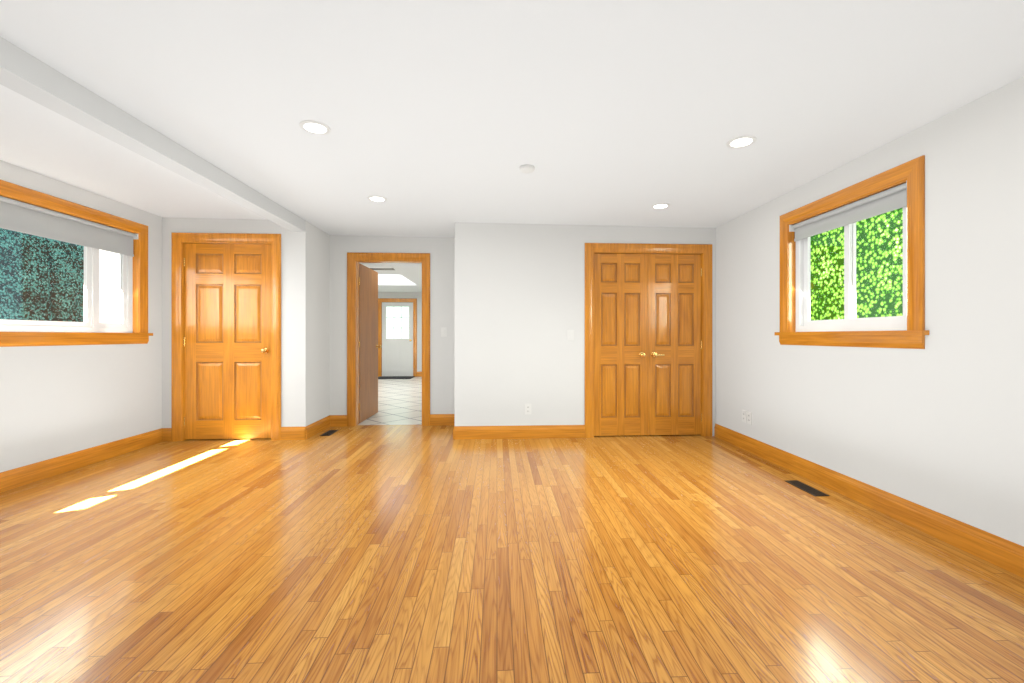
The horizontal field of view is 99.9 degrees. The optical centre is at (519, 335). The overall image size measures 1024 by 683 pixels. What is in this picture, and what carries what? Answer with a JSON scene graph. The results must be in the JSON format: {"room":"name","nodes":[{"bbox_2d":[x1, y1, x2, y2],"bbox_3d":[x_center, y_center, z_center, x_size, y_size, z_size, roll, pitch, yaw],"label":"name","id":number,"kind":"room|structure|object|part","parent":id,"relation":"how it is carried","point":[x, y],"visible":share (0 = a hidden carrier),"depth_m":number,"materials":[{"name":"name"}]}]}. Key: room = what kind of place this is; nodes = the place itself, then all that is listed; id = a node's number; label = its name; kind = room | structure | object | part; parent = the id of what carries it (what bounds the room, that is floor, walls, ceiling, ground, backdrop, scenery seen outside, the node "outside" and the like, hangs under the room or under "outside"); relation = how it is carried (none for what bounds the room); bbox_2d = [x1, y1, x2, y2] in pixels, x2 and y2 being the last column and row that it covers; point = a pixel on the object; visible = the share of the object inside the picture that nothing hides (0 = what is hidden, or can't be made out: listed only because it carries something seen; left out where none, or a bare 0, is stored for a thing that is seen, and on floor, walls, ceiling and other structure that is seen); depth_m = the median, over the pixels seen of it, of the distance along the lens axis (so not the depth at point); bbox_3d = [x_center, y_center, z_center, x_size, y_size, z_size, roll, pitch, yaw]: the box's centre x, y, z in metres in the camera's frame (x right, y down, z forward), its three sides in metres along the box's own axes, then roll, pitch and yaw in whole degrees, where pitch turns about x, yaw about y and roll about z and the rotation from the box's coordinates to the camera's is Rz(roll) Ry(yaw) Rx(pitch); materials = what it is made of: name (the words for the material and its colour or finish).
{"room":"empty bedroom","nodes":[
{"label":"empty bedroom","id":0,"kind":"room"},
{"bbox_2d":[358,377,421,424],"bbox_3d":[-2.733,1.162,8.679,4.290,0.076,6.620,0,0,-3],"label":"floor","id":1,"kind":"structure","parent":0,"point":[399,401],"depth_m":7.16,"materials":[{"name":"white tile"}]},
{"bbox_2d":[378,376,414,378],"bbox_3d":[-3.348,1.116,11.521,0.960,0.016,0.600,0,0,-3],"label":"door mat","id":2,"kind":"object","parent":1,"relation":"on","point":[394,377],"visible":0.79,"depth_m":11.48,"materials":[{"name":"grey fabric"}]},
{"bbox_2d":[378,292,421,371],"bbox_3d":[-2.903,-0.045,11.924,4.050,2.330,0.120,0,0,-3],"label":"wall","id":3,"kind":"structure","parent":0,"point":[418,295],"depth_m":11.86,"materials":[{"name":"paint"}]},
{"bbox_2d":[378,298,416,376],"bbox_3d":[-3.367,0.043,11.891,1.070,2.155,0.142,0,0,-3],"label":"door frame","id":4,"kind":"structure","parent":3,"relation":"attached to","point":[381,300],"depth_m":11.83,"materials":[{"name":"brown wood"}]},
{"bbox_2d":[382,302,412,375],"bbox_3d":[-3.365,0.091,11.858,0.854,2.037,0.105,0,0,-3],"label":"exterior door","id":5,"kind":"structure","parent":3,"relation":"in","point":[397,338],"depth_m":11.88,"materials":[{"name":"white paint"}]},
{"bbox_2d":[0,424,1023,682],"bbox_3d":[-0.632,1.160,1.459,6.330,0.080,8.020,0,0,-3],"label":"floor","id":6,"kind":"structure","parent":0,"point":[396,554],"depth_m":2.04,"materials":[{"name":"orange wood"}]},
{"bbox_2d":[320,430,337,435],"bbox_3d":[-2.193,1.117,4.962,0.105,0.004,0.280,0,0,-3],"label":"floor vent","id":7,"kind":"object","parent":6,"relation":"in","point":[329,432],"visible":1,"depth_m":4.95,"materials":[{"name":"grey metal"}]},
{"bbox_2d":[784,480,828,495],"bbox_3d":[2.107,1.117,3.165,0.105,0.004,0.320,0,0,-3],"label":"floor vent","id":8,"kind":"object","parent":6,"relation":"in","point":[806,488],"visible":1,"depth_m":3.15,"materials":[{"name":"grey metal"}]},
{"bbox_2d":[0,76,1023,545],"bbox_3d":[-0.634,-0.095,1.489,6.330,2.430,8.080,0,0,-3],"label":"wall","id":9,"kind":"structure","parent":0,"point":[936,424],"depth_m":3.71,"materials":[{"name":"paint"}]},
{"bbox_2d":[0,229,132,332],"bbox_3d":[-3.825,-0.517,3.238,0.070,1.031,2.103,0,0,-3],"label":"window unit","id":10,"kind":"structure","parent":9,"relation":"in","point":[91,323],"depth_m":3.83,"materials":[{"name":"white plastic"}]},
{"bbox_2d":[0,196,137,256],"bbox_3d":[-3.759,-0.900,3.241,0.050,0.229,2.067,0,0,-3],"label":"roller blind","id":11,"kind":"object","parent":10,"relation":"attached to","point":[19,216],"visible":1,"depth_m":3.56,"materials":[{"name":"white fabric"}]},
{"bbox_2d":[0,179,152,346],"bbox_3d":[-3.741,-0.521,3.242,0.097,1.198,2.327,0,0,-3],"label":"window frame","id":12,"kind":"structure","parent":9,"relation":"attached to","point":[140,334],"depth_m":3.79,"materials":[{"name":"brown wood"}]},
{"bbox_2d":[0,428,167,492],"bbox_3d":[-3.597,1.050,0.998,0.040,0.140,7.170,0,0,-3],"label":"baseboard","id":13,"kind":"structure","parent":9,"relation":"attached to","point":[24,475],"depth_m":3.62,"materials":[{"name":"brown wood"}]},
{"bbox_2d":[171,232,280,441],"bbox_3d":[-3.138,0.010,4.663,1.130,2.220,0.142,0,0,-3],"label":"door frame","id":14,"kind":"structure","parent":9,"relation":"attached to","point":[179,241],"depth_m":4.60,"materials":[{"name":"brown wood"}]},
{"bbox_2d":[184,244,270,438],"bbox_3d":[-3.140,0.059,4.624,0.922,2.102,0.102,0,0,-3],"label":"door","id":15,"kind":"structure","parent":9,"relation":"in","point":[227,341],"depth_m":4.64,"materials":[{"name":"brown wood"}]},
{"bbox_2d":[304,415,331,439],"bbox_3d":[-2.325,1.050,4.982,0.017,0.140,0.687,0,0,-3],"label":"baseboard","id":16,"kind":"structure","parent":9,"relation":"attached to","point":[322,424],"depth_m":4.93,"materials":[{"name":"brown wood"}]},
{"bbox_2d":[347,252,429,426],"bbox_3d":[-1.631,0.043,5.422,1.020,2.155,0.160,0,0,-3],"label":"door frame","id":17,"kind":"structure","parent":9,"relation":"in","point":[354,259],"depth_m":5.36,"materials":[{"name":"brown wood"}]},
{"bbox_2d":[359,263,380,422],"bbox_3d":[-2.066,0.093,5.865,0.167,2.038,0.814,0,0,-2],"label":"door","id":18,"kind":"structure","parent":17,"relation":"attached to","point":[368,343],"depth_m":5.83,"materials":[{"name":"brown wood"}]},
{"bbox_2d":[430,414,454,425],"bbox_3d":[-0.946,1.050,5.390,0.345,0.140,0.017,0,0,-3],"label":"baseboard","id":19,"kind":"structure","parent":9,"relation":"attached to","point":[435,419],"depth_m":5.38,"materials":[{"name":"brown wood"}]},
{"bbox_2d":[441,327,446,336],"bbox_3d":[-0.948,-0.050,5.390,0.072,0.116,0.016,0,0,-3],"label":"switch plate","id":20,"kind":"object","parent":9,"relation":"attached to","point":[443,331],"visible":1,"depth_m":5.39,"materials":[{"name":"white plastic"}]},
{"bbox_2d":[452,423,584,439],"bbox_3d":[-0.002,1.050,4.697,1.442,0.140,0.017,0,0,-3],"label":"baseboard","id":21,"kind":"structure","parent":9,"relation":"attached to","point":[525,431],"depth_m":4.69,"materials":[{"name":"brown wood"}]},
{"bbox_2d":[525,404,530,413],"bbox_3d":[0.094,0.800,4.707,0.072,0.116,0.010,0,0,-3],"label":"plate","id":22,"kind":"object","parent":9,"relation":"attached to","point":[527,408],"visible":1,"depth_m":4.70,"materials":[{"name":"white plastic"}]},
{"bbox_2d":[585,243,711,437],"bbox_3d":[1.435,0.048,4.823,1.440,2.145,0.161,0,0,-3],"label":"closet","id":23,"kind":"object","parent":9,"relation":"attached to","point":[704,251],"depth_m":4.81,"materials":[{"name":"brown wood"}]},
{"bbox_3d":[1.126,0.097,4.777,0.618,2.027,0.102,0,0,-3],"label":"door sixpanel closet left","id":24,"kind":"part","parent":23,"relation":"part of","materials":[{"name":"orange wood"}]},
{"bbox_3d":[1.746,0.097,4.810,0.618,2.027,0.102,0,0,-3],"label":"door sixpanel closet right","id":25,"kind":"part","parent":23,"relation":"part of","materials":[{"name":"orange wood"}]},
{"bbox_2d":[742,410,746,422],"bbox_3d":[2.225,0.795,4.262,0.010,0.116,0.072,0,0,-3],"label":"outlet","id":26,"kind":"object","parent":9,"relation":"attached to","point":[744,415],"visible":1,"depth_m":4.25,"materials":[{"name":"white plastic"}]},
{"bbox_2d":[747,411,751,424],"bbox_3d":[2.230,0.795,4.172,0.010,0.116,0.072,0,0,-3],"label":"outlet","id":27,"kind":"object","parent":9,"relation":"attached to","point":[749,417],"visible":1,"depth_m":4.16,"materials":[{"name":"white plastic"}]},
{"bbox_2d":[774,155,928,348],"bbox_3d":[2.298,-0.480,3.090,0.097,1.111,1.300,0,0,-3],"label":"window frame","id":28,"kind":"structure","parent":9,"relation":"attached to","point":[912,174],"depth_m":2.77,"materials":[{"name":"brown wood"}]},
{"bbox_2d":[796,206,906,331],"bbox_3d":[2.381,-0.477,3.094,0.070,0.944,1.076,0,0,-3],"label":"window unit","id":29,"kind":"structure","parent":9,"relation":"in","point":[850,321],"depth_m":3.08,"materials":[{"name":"white plastic"}]},
{"bbox_2d":[789,181,906,240],"bbox_3d":[2.315,-0.862,3.090,0.050,0.139,1.040,0,0,-3],"label":"roller blind","id":30,"kind":"object","parent":29,"relation":"attached to","point":[889,200],"visible":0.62,"depth_m":2.99,"materials":[{"name":"white fabric"}]},
{"bbox_2d":[714,423,1023,577],"bbox_3d":[2.379,1.050,1.276,0.017,0.140,7.100,0,0,-3],"label":"baseboard","id":31,"kind":"structure","parent":9,"relation":"attached to","point":[1005,554],"depth_m":2.60,"materials":[{"name":"brown wood"}]},
{"bbox_2d":[0,0,1023,291],"bbox_3d":[-1.155,-1.484,4.746,7.030,0.552,14.640,0,0,-3],"label":"ceiling","id":32,"kind":"structure","parent":0,"point":[439,118],"depth_m":2.22,"materials":[{"name":"paint"}]},
{"bbox_2d":[0,36,304,231],"bbox_3d":[-2.204,-1.194,1.071,0.150,0.136,7.170,0,0,-3],"label":"ceiling beam","id":33,"kind":"structure","parent":32,"relation":"attached to","point":[29,76],"depth_m":2.39,"materials":[{"name":"paint"}]},
{"bbox_2d":[299,120,330,134],"bbox_3d":[-1.216,-1.239,2.560,0.170,0.006,0.170,0,0,-3],"label":"recessed light","id":34,"kind":"object","parent":32,"relation":"in","point":[314,127],"visible":1,"depth_m":2.55,"materials":[{"name":"white plastic"}]},
{"bbox_2d":[367,196,386,201],"bbox_3d":[-1.285,-1.239,3.888,0.170,0.006,0.170,0,0,-3],"label":"recessed light","id":35,"kind":"object","parent":32,"relation":"in","point":[378,198],"visible":1,"depth_m":3.87,"materials":[{"name":"white plastic"}]},
{"bbox_2d":[370,268,394,269],"bbox_3d":[-2.605,-1.100,6.673,1.304,0.220,1.372,0,0,-3],"label":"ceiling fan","id":36,"kind":"object","parent":32,"relation":"hanging from","point":[382,268],"visible":0.06,"depth_m":6.67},
{"bbox_2d":[520,164,534,172],"bbox_3d":[0.056,-1.216,3.137,0.110,0.029,0.110,0,0,-3],"label":"smoke detector","id":37,"kind":"object","parent":32,"relation":"attached to","point":[526,168],"visible":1,"depth_m":3.10,"materials":[{"name":"white plastic"}]},
{"bbox_2d":[651,203,669,208],"bbox_3d":[1.321,-1.215,4.025,0.170,0.006,0.170,0,0,-3],"label":"recessed light","id":38,"kind":"object","parent":32,"relation":"in","point":[660,205],"visible":1,"depth_m":4.02,"materials":[{"name":"white plastic"}]},
{"bbox_2d":[726,135,756,147],"bbox_3d":[1.391,-1.215,2.696,0.170,0.006,0.170,0,0,-3],"label":"recessed light","id":39,"kind":"object","parent":32,"relation":"in","point":[742,141],"visible":1,"depth_m":2.68,"materials":[{"name":"white plastic"}]},
{"label":"outside","id":40,"kind":"structure","parent":0,"visible":0},
{"bbox_2d":[0,228,83,321],"bbox_3d":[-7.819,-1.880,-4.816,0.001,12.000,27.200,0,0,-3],"label":"foliage","id":41,"kind":"structure","parent":40,"point":[36,304],"depth_m":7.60,"materials":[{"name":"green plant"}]},
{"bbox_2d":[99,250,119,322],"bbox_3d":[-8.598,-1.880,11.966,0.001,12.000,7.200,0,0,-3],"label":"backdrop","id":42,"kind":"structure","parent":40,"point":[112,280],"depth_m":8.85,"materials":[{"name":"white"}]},
{"bbox_2d":[811,208,902,320],"bbox_3d":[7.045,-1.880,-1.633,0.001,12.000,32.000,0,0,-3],"label":"foliage","id":43,"kind":"structure","parent":40,"point":[863,259],"depth_m":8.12,"materials":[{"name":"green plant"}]}
]}

